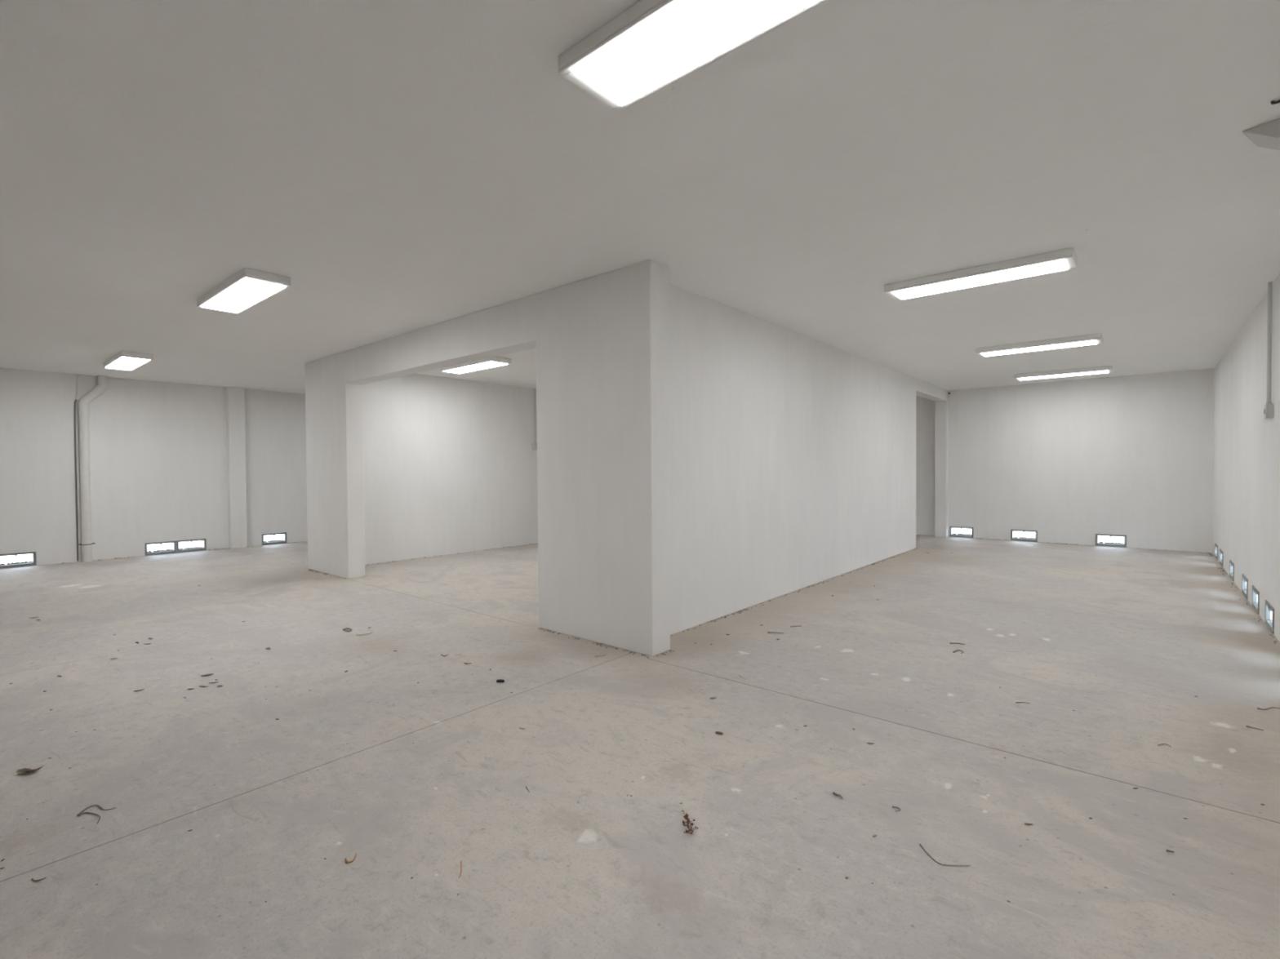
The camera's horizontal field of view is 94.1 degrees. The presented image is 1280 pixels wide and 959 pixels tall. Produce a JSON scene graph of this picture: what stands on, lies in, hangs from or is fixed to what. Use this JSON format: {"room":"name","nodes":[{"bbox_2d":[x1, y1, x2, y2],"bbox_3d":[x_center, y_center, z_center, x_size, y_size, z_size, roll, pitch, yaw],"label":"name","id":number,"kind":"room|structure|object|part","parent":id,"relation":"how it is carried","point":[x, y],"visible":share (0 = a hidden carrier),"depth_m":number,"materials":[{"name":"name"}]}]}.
{"room":"empty basement","nodes":[
{"label":"empty basement","id":0,"kind":"room"},
{"bbox_2d":[0,368,307,568],"bbox_3d":[-6.311,-0.219,11.201,0.220,2.750,15.715,0,1,40],"label":"wall","id":1,"kind":"structure","parent":0,"point":[158,456],"depth_m":9.25,"materials":[{"name":"paint"}]},
{"bbox_2d":[0,551,36,568],"bbox_3d":[-8.742,1.118,8.339,0.227,0.195,0.398,0,1,40],"label":"air vent","id":2,"kind":"object","parent":1,"relation":"in","point":[25,563],"visible":1,"depth_m":8.31,"materials":[{"name":"metal"}]},
{"bbox_2d":[78,375,107,562],"bbox_3d":[-8.102,-0.168,8.825,0.128,2.750,0.374,0,1,40],"label":"drain pipe","id":3,"kind":"object","parent":1,"relation":"attached to","point":[83,403],"visible":1,"depth_m":8.73,"materials":[{"name":"metal"}]},
{"bbox_2d":[74,374,79,561],"bbox_3d":[-8.244,-0.171,8.738,0.019,2.738,0.062,0,1,40],"label":"cable","id":4,"kind":"object","parent":3,"relation":"attached to","point":[77,392],"visible":1,"depth_m":8.72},
{"bbox_2d":[144,541,176,555],"bbox_3d":[-7.708,1.091,9.556,0.227,0.195,0.398,0,1,40],"label":"air vent","id":5,"kind":"object","parent":1,"relation":"in","point":[173,544],"visible":0.97,"depth_m":9.51,"materials":[{"name":"metal"}]},
{"bbox_2d":[176,538,206,552],"bbox_3d":[-7.448,1.085,9.862,0.227,0.195,0.398,0,1,40],"label":"air vent","id":6,"kind":"object","parent":1,"relation":"in","point":[203,541],"visible":0.95,"depth_m":9.82,"materials":[{"name":"metal"}]},
{"bbox_2d":[226,386,247,548],"bbox_3d":[-6.918,-0.199,10.224,0.120,2.750,0.240,0,1,40],"label":"pilaster","id":7,"kind":"object","parent":1,"relation":"attached to","point":[235,397],"visible":1,"depth_m":10.17,"materials":[{"name":"paint"}]},
{"bbox_2d":[262,532,286,545],"bbox_3d":[-6.657,1.064,10.792,0.227,0.195,0.398,0,1,40],"label":"air vent","id":8,"kind":"object","parent":1,"relation":"in","point":[283,535],"visible":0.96,"depth_m":10.76,"materials":[{"name":"metal"}]},
{"bbox_2d":[362,373,537,564],"bbox_3d":[-1.295,-0.254,11.403,0.200,2.750,8.910,0,1,40],"label":"wall","id":9,"kind":"structure","parent":0,"point":[450,464],"depth_m":9.25,"materials":[{"name":"paint"}]},
{"bbox_2d":[532,388,537,450],"bbox_3d":[-1.854,-1.065,10.538,0.058,1.093,0.111,0,1,40],"label":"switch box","id":10,"kind":"object","parent":9,"relation":"attached to","point":[535,443],"visible":0.8,"depth_m":10.53,"materials":[{"name":"grey plastic"}]},
{"bbox_3d":[-1.837,-0.592,10.533,0.006,0.146,0.111,0,1,40],"label":"plate","id":11,"kind":"part","parent":10,"relation":"part of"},
{"bbox_2d":[304,259,670,656],"bbox_3d":[-2.132,-0.162,6.135,5.976,2.750,0.205,0,1,40],"label":"wall","id":12,"kind":"structure","parent":0,"point":[601,341],"depth_m":4.59,"materials":[{"name":"paint"}]},
{"bbox_2d":[0,534,1279,958],"bbox_3d":[-1.375,1.254,7.039,13.150,0.120,16.155,0,1,40],"label":"floor","id":13,"kind":"structure","parent":0,"point":[1126,640],"depth_m":2.62,"materials":[{"name":"concrete"}]},
{"bbox_2d":[15,765,44,774],"bbox_3d":[-2.657,1.266,2.588,0.088,0.019,0.040,-1,1,-22],"label":"dead leaf","id":14,"kind":"object","parent":13,"relation":"on","point":[24,771],"visible":1,"depth_m":2.59,"materials":[{"name":"brown plant"}]},
{"bbox_2d":[31,877,45,881],"bbox_3d":[-1.926,1.279,1.905,0.041,0.005,0.014,0,1,-7],"label":"dry twig","id":15,"kind":"object","parent":13,"relation":"on","point":[32,879],"visible":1,"depth_m":1.90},
{"bbox_2d":[77,812,100,823],"bbox_3d":[-2.066,1.274,2.248,0.137,0.006,0.035,0,1,22],"label":"dry twig","id":16,"kind":"object","parent":13,"relation":"on","point":[83,812],"visible":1,"depth_m":2.27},
{"bbox_2d":[76,804,116,816],"bbox_3d":[-2.093,1.273,2.311,0.120,0.006,0.062,-1,1,-21],"label":"dry twig","id":17,"kind":"object","parent":13,"relation":"on","point":[100,806],"visible":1,"depth_m":2.30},
{"bbox_2d":[62,541,303,563],"bbox_3d":[-7.970,1.199,9.029,0.068,0.019,5.814,0,1,40],"label":"crumbs","id":18,"kind":"object","parent":13,"relation":"on","point":[303,541],"visible":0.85,"depth_m":9.98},
{"bbox_2d":[307,568,346,578],"bbox_3d":[-4.005,1.198,7.571,1.086,0.014,0.063,0,1,40],"label":"crumbs","id":19,"kind":"object","parent":13,"relation":"on","point":[308,569],"visible":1,"depth_m":7.67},
{"bbox_2d":[342,627,351,631],"bbox_3d":[-2.383,1.226,4.855,0.111,0.014,0.063,0,1,40],"label":"dry twig","id":20,"kind":"object","parent":13,"relation":"on","point":[344,629],"visible":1,"depth_m":4.86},
{"bbox_2d":[344,853,356,863],"bbox_3d":[-0.964,1.270,1.995,0.031,0.007,0.042,0,1,40],"label":"stalk","id":21,"kind":"object","parent":13,"relation":"on","point":[345,860],"visible":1,"depth_m":1.98,"materials":[{"name":"brown plant"}]},
{"bbox_2d":[355,631,373,635],"bbox_3d":[-2.185,1.226,4.737,0.129,0.014,0.042,-1,1,-37],"label":"straw","id":22,"kind":"object","parent":13,"relation":"on","point":[357,634],"visible":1,"depth_m":4.71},
{"bbox_2d":[458,861,462,878],"bbox_3d":[-0.584,1.270,1.941,0.007,0.004,0.081,-1,1,-13],"label":"stalk","id":23,"kind":"object","parent":13,"relation":"on","point":[460,861],"visible":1,"depth_m":1.95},
{"bbox_2d":[496,679,504,682],"bbox_3d":[-0.857,1.237,3.658,0.047,0.019,0.018,0,1,1],"label":"stick","id":24,"kind":"object","parent":13,"relation":"on","point":[499,680],"visible":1,"depth_m":3.65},
{"bbox_2d":[537,627,648,657],"bbox_3d":[-0.388,1.226,4.502,1.191,0.010,0.058,0,1,40],"label":"crumbs","id":25,"kind":"object","parent":13,"relation":"on","point":[600,644],"visible":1,"depth_m":4.43,"materials":[{"name":"grey"}]},
{"bbox_2d":[682,808,697,835],"bbox_3d":[0.181,1.249,2.191,0.054,0.022,0.176,0,1,0],"label":"sprig","id":26,"kind":"object","parent":13,"relation":"on","point":[686,816],"visible":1,"depth_m":2.15,"materials":[{"name":"plant"}]},
{"bbox_2d":[715,731,723,734],"bbox_3d":[0.389,1.244,2.925,0.036,0.013,0.013,0,1,20],"label":"stick","id":27,"kind":"object","parent":13,"relation":"on","point":[716,732],"visible":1,"depth_m":2.92,"materials":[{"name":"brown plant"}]},
{"bbox_2d":[671,547,917,635],"bbox_3d":[2.292,1.166,7.034,0.064,0.014,6.790,0,1,40],"label":"crumbs","id":28,"kind":"object","parent":13,"relation":"on","point":[917,548],"visible":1,"depth_m":6.38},
{"bbox_2d":[832,791,843,798],"bbox_3d":[0.785,1.250,2.359,0.014,0.009,0.046,-1,1,-37],"label":"dry twig","id":29,"kind":"object","parent":13,"relation":"on","point":[833,793],"visible":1,"depth_m":2.36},
{"bbox_2d":[919,844,969,866],"bbox_3d":[0.999,1.259,1.977,0.061,0.006,0.159,-1,1,-44],"label":"dry twig","id":30,"kind":"object","parent":13,"relation":"on","point":[920,845],"visible":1,"depth_m":1.96,"materials":[{"name":"wood"}]},
{"bbox_2d":[949,642,964,644],"bbox_3d":[2.327,1.204,4.373,0.101,0.011,0.027,0,1,14],"label":"stick","id":31,"kind":"object","parent":13,"relation":"on","point":[950,642],"visible":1,"depth_m":4.38,"materials":[{"name":"wood"}]},
{"bbox_2d":[976,537,1184,551],"bbox_3d":[7.292,1.085,9.929,3.003,0.016,0.070,0,1,40],"label":"crumbs","id":32,"kind":"object","parent":13,"relation":"on","point":[976,538],"visible":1,"depth_m":10.09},
{"bbox_2d":[1206,552,1277,644],"bbox_3d":[5.739,1.167,5.654,0.062,0.016,8.547,0,1,40],"label":"crumbs","id":33,"kind":"object","parent":13,"relation":"on","point":[1211,554],"visible":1,"depth_m":6.20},
{"bbox_2d":[1257,706,1279,710],"bbox_3d":[3.361,1.223,3.181,0.129,0.007,0.029,0,1,-2],"label":"dry twig","id":34,"kind":"object","parent":13,"relation":"on","point":[1271,707],"visible":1,"depth_m":3.18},
{"bbox_2d":[0,0,1279,394],"bbox_3d":[-1.394,-1.656,6.991,13.150,0.200,16.155,0,1,40],"label":"ceiling","id":35,"kind":"structure","parent":0,"point":[408,166],"depth_m":2.92,"materials":[{"name":"paint"}]},
{"bbox_2d":[102,351,152,370],"bbox_3d":[-6.519,-1.498,7.573,1.210,0.068,0.300,0,1,40],"label":"ceiling light","id":36,"kind":"object","parent":35,"relation":"attached to","point":[129,361],"visible":1,"depth_m":7.37,"materials":[{"name":"white plastic"}]},
{"bbox_2d":[106,356,150,370],"bbox_3d":[-6.519,-1.470,7.573,1.110,0.012,0.256,0,1,40],"label":"diffuser","id":37,"kind":"object","parent":36,"relation":"attached to","point":[127,363],"depth_m":7.52,"materials":[{"name":"white plastic"}]},
{"bbox_2d":[196,267,291,314],"bbox_3d":[-3.156,-1.472,4.716,1.210,0.068,0.300,0,1,40],"label":"ceiling light","id":38,"kind":"object","parent":35,"relation":"attached to","point":[247,287],"visible":1,"depth_m":4.56,"materials":[{"name":"white plastic"}]},
{"bbox_2d":[201,277,285,313],"bbox_3d":[-3.156,-1.444,4.716,1.110,0.012,0.256,0,1,40],"label":"diffuser","id":39,"kind":"object","parent":38,"relation":"attached to","point":[238,295],"depth_m":4.64,"materials":[{"name":"white plastic"}]},
{"bbox_2d":[440,356,511,373],"bbox_3d":[-2.228,-1.533,8.021,1.210,0.068,0.300,0,1,40],"label":"ceiling light","id":40,"kind":"object","parent":35,"relation":"attached to","point":[493,362],"visible":0.94,"depth_m":7.87,"materials":[{"name":"white plastic"}]},
{"bbox_2d":[444,361,507,373],"bbox_3d":[-2.228,-1.505,8.021,1.110,0.012,0.256,0,1,40],"label":"diffuser","id":41,"kind":"object","parent":40,"relation":"attached to","point":[472,366],"depth_m":7.97,"materials":[{"name":"white plastic"}]},
{"bbox_2d":[558,0,823,111],"bbox_3d":[0.271,-1.446,1.804,1.210,0.068,0.300,0,1,40],"label":"ceiling light","id":42,"kind":"object","parent":35,"relation":"attached to","point":[651,45],"visible":1,"depth_m":1.93,"materials":[{"name":"white plastic"}]},
{"bbox_2d":[884,247,1076,300],"bbox_3d":[2.489,-1.504,4.433,1.210,0.068,0.300,0,1,40],"label":"ceiling light","id":43,"kind":"object","parent":35,"relation":"attached to","point":[1064,259],"visible":1,"depth_m":4.32,"materials":[{"name":"white plastic"}]},
{"bbox_2d":[975,333,1102,356],"bbox_3d":[4.643,-1.560,6.972,1.210,0.068,0.300,0,1,40],"label":"ceiling light","id":44,"kind":"object","parent":35,"relation":"attached to","point":[1095,339],"visible":1,"depth_m":6.87,"materials":[{"name":"white plastic"}]},
{"bbox_2d":[981,339,1097,356],"bbox_3d":[4.643,-1.532,6.972,1.110,0.012,0.256,0,1,40],"label":"diffuser","id":45,"kind":"object","parent":44,"relation":"attached to","point":[1064,343],"depth_m":6.91,"materials":[{"name":"white plastic"}]},
{"bbox_2d":[1013,365,1113,380],"bbox_3d":[6.397,-1.606,9.037,1.210,0.068,0.300,0,1,40],"label":"ceiling light","id":46,"kind":"object","parent":35,"relation":"attached to","point":[1107,369],"visible":1,"depth_m":8.93,"materials":[{"name":"white plastic"}]},
{"bbox_2d":[1017,370,1108,380],"bbox_3d":[6.397,-1.578,9.037,1.110,0.012,0.256,0,1,40],"label":"diffuser","id":47,"kind":"object","parent":46,"relation":"attached to","point":[1065,373],"depth_m":8.99,"materials":[{"name":"white plastic"}]},
{"bbox_2d":[1242,118,1279,150],"bbox_3d":[2.804,-1.458,2.475,0.230,0.100,0.385,-1,1,-32],"label":"ceiling light","id":48,"kind":"object","parent":35,"relation":"attached to","point":[1267,135],"visible":1,"depth_m":2.54,"materials":[{"name":"metal"}]},
{"bbox_2d":[1271,99,1279,104],"bbox_3d":[2.518,-1.488,2.329,0.031,0.032,0.086,-1,1,-21],"label":"wire hook","id":49,"kind":"object","parent":35,"relation":"attached to","point":[1273,102],"visible":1,"depth_m":2.36,"materials":[{"name":"black metal"}]},
{"bbox_2d":[667,283,948,635],"bbox_3d":[2.845,-0.223,7.886,0.200,2.750,8.910,0,1,40],"label":"wall","id":50,"kind":"structure","parent":0,"point":[793,454],"depth_m":5.95,"materials":[{"name":"paint"}]},
{"bbox_2d":[915,368,1213,552],"bbox_3d":[3.774,-0.315,13.086,13.150,2.750,0.220,0,1,40],"label":"wall","id":51,"kind":"structure","parent":0,"point":[1069,462],"depth_m":9.93,"materials":[{"name":"paint"}]},
{"bbox_2d":[934,400,948,537],"bbox_3d":[5.681,-0.197,11.225,0.200,2.550,0.150,0,1,40],"label":"pilaster","id":52,"kind":"object","parent":51,"relation":"attached to","point":[941,407],"visible":1,"depth_m":11.17,"materials":[{"name":"paint"}]},
{"bbox_2d":[949,526,973,537],"bbox_3d":[6.049,0.976,11.170,0.398,0.195,0.227,0,1,40],"label":"air vent","id":53,"kind":"object","parent":51,"relation":"in","point":[952,534],"visible":0.97,"depth_m":11.12,"materials":[{"name":"metal"}]},
{"bbox_2d":[1010,529,1037,542],"bbox_3d":[6.801,0.982,10.531,0.398,0.195,0.227,0,1,40],"label":"air vent","id":54,"kind":"object","parent":51,"relation":"in","point":[1012,531],"visible":1,"depth_m":10.46,"materials":[{"name":"metal"}]},
{"bbox_2d":[1095,533,1126,547],"bbox_3d":[7.713,0.989,9.757,0.398,0.195,0.227,0,1,40],"label":"air vent","id":55,"kind":"object","parent":51,"relation":"in","point":[1097,543],"visible":1,"depth_m":9.69,"materials":[{"name":"metal"}]},
{"bbox_2d":[1212,273,1279,641],"bbox_3d":[3.542,-0.143,2.829,0.220,2.750,15.715,0,1,40],"label":"wall","id":56,"kind":"structure","parent":0,"point":[1246,500],"depth_m":5.66,"materials":[{"name":"paint"}]},
{"bbox_2d":[1214,543,1217,559],"bbox_3d":[8.152,1.010,8.279,0.227,0.195,0.398,0,1,40],"label":"air vent","id":57,"kind":"object","parent":56,"relation":"in","point":[1215,544],"visible":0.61,"depth_m":8.39,"materials":[{"name":"metal"}]},
{"bbox_2d":[1219,548,1222,567],"bbox_3d":[7.683,1.022,7.726,0.227,0.195,0.398,0,1,40],"label":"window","id":58,"kind":"structure","parent":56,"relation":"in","point":[1220,550],"depth_m":7.82,"materials":[{"name":"glass"}]},
{"bbox_2d":[1229,560,1234,581],"bbox_3d":[6.867,1.044,6.766,0.227,0.195,0.398,0,1,40],"label":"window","id":59,"kind":"structure","parent":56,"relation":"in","point":[1231,564],"depth_m":6.88,"materials":[{"name":"glass"}]},
{"bbox_2d":[1241,573,1248,599],"bbox_3d":[6.098,1.064,5.862,0.227,0.195,0.398,0,1,40],"label":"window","id":60,"kind":"structure","parent":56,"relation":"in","point":[1244,580],"depth_m":5.97,"materials":[{"name":"glass"}]},
{"bbox_2d":[1252,585,1259,614],"bbox_3d":[5.603,1.077,5.279,0.227,0.195,0.398,0,1,40],"label":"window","id":61,"kind":"structure","parent":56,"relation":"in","point":[1255,593],"depth_m":5.39,"materials":[{"name":"glass"}]},
{"bbox_2d":[1263,281,1273,419],"bbox_3d":[4.971,-1.020,4.710,0.049,1.078,0.111,0,1,40],"label":"conduit","id":62,"kind":"object","parent":56,"relation":"attached to","point":[1268,406],"visible":1,"depth_m":4.70,"materials":[{"name":"grey metal"}]},
{"bbox_3d":[4.963,-0.539,4.728,0.006,0.116,0.111,0,1,40],"label":"plate","id":63,"kind":"part","parent":62,"relation":"part of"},
{"bbox_2d":[1265,600,1274,634],"bbox_3d":[5.088,1.090,4.673,0.227,0.195,0.398,0,1,40],"label":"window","id":64,"kind":"structure","parent":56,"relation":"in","point":[1269,610],"depth_m":4.80,"materials":[{"name":"glass"}]},
{"label":"outside","id":65,"kind":"structure","parent":0,"visible":0},
{"bbox_2d":[0,528,1124,564],"bbox_3d":[0.088,1.343,4.147,90.000,0.180,90.000,0,1,40],"label":"ground","id":66,"kind":"structure","parent":65,"point":[4,559],"depth_m":10.86,"materials":[{"name":"white"}]}
]}

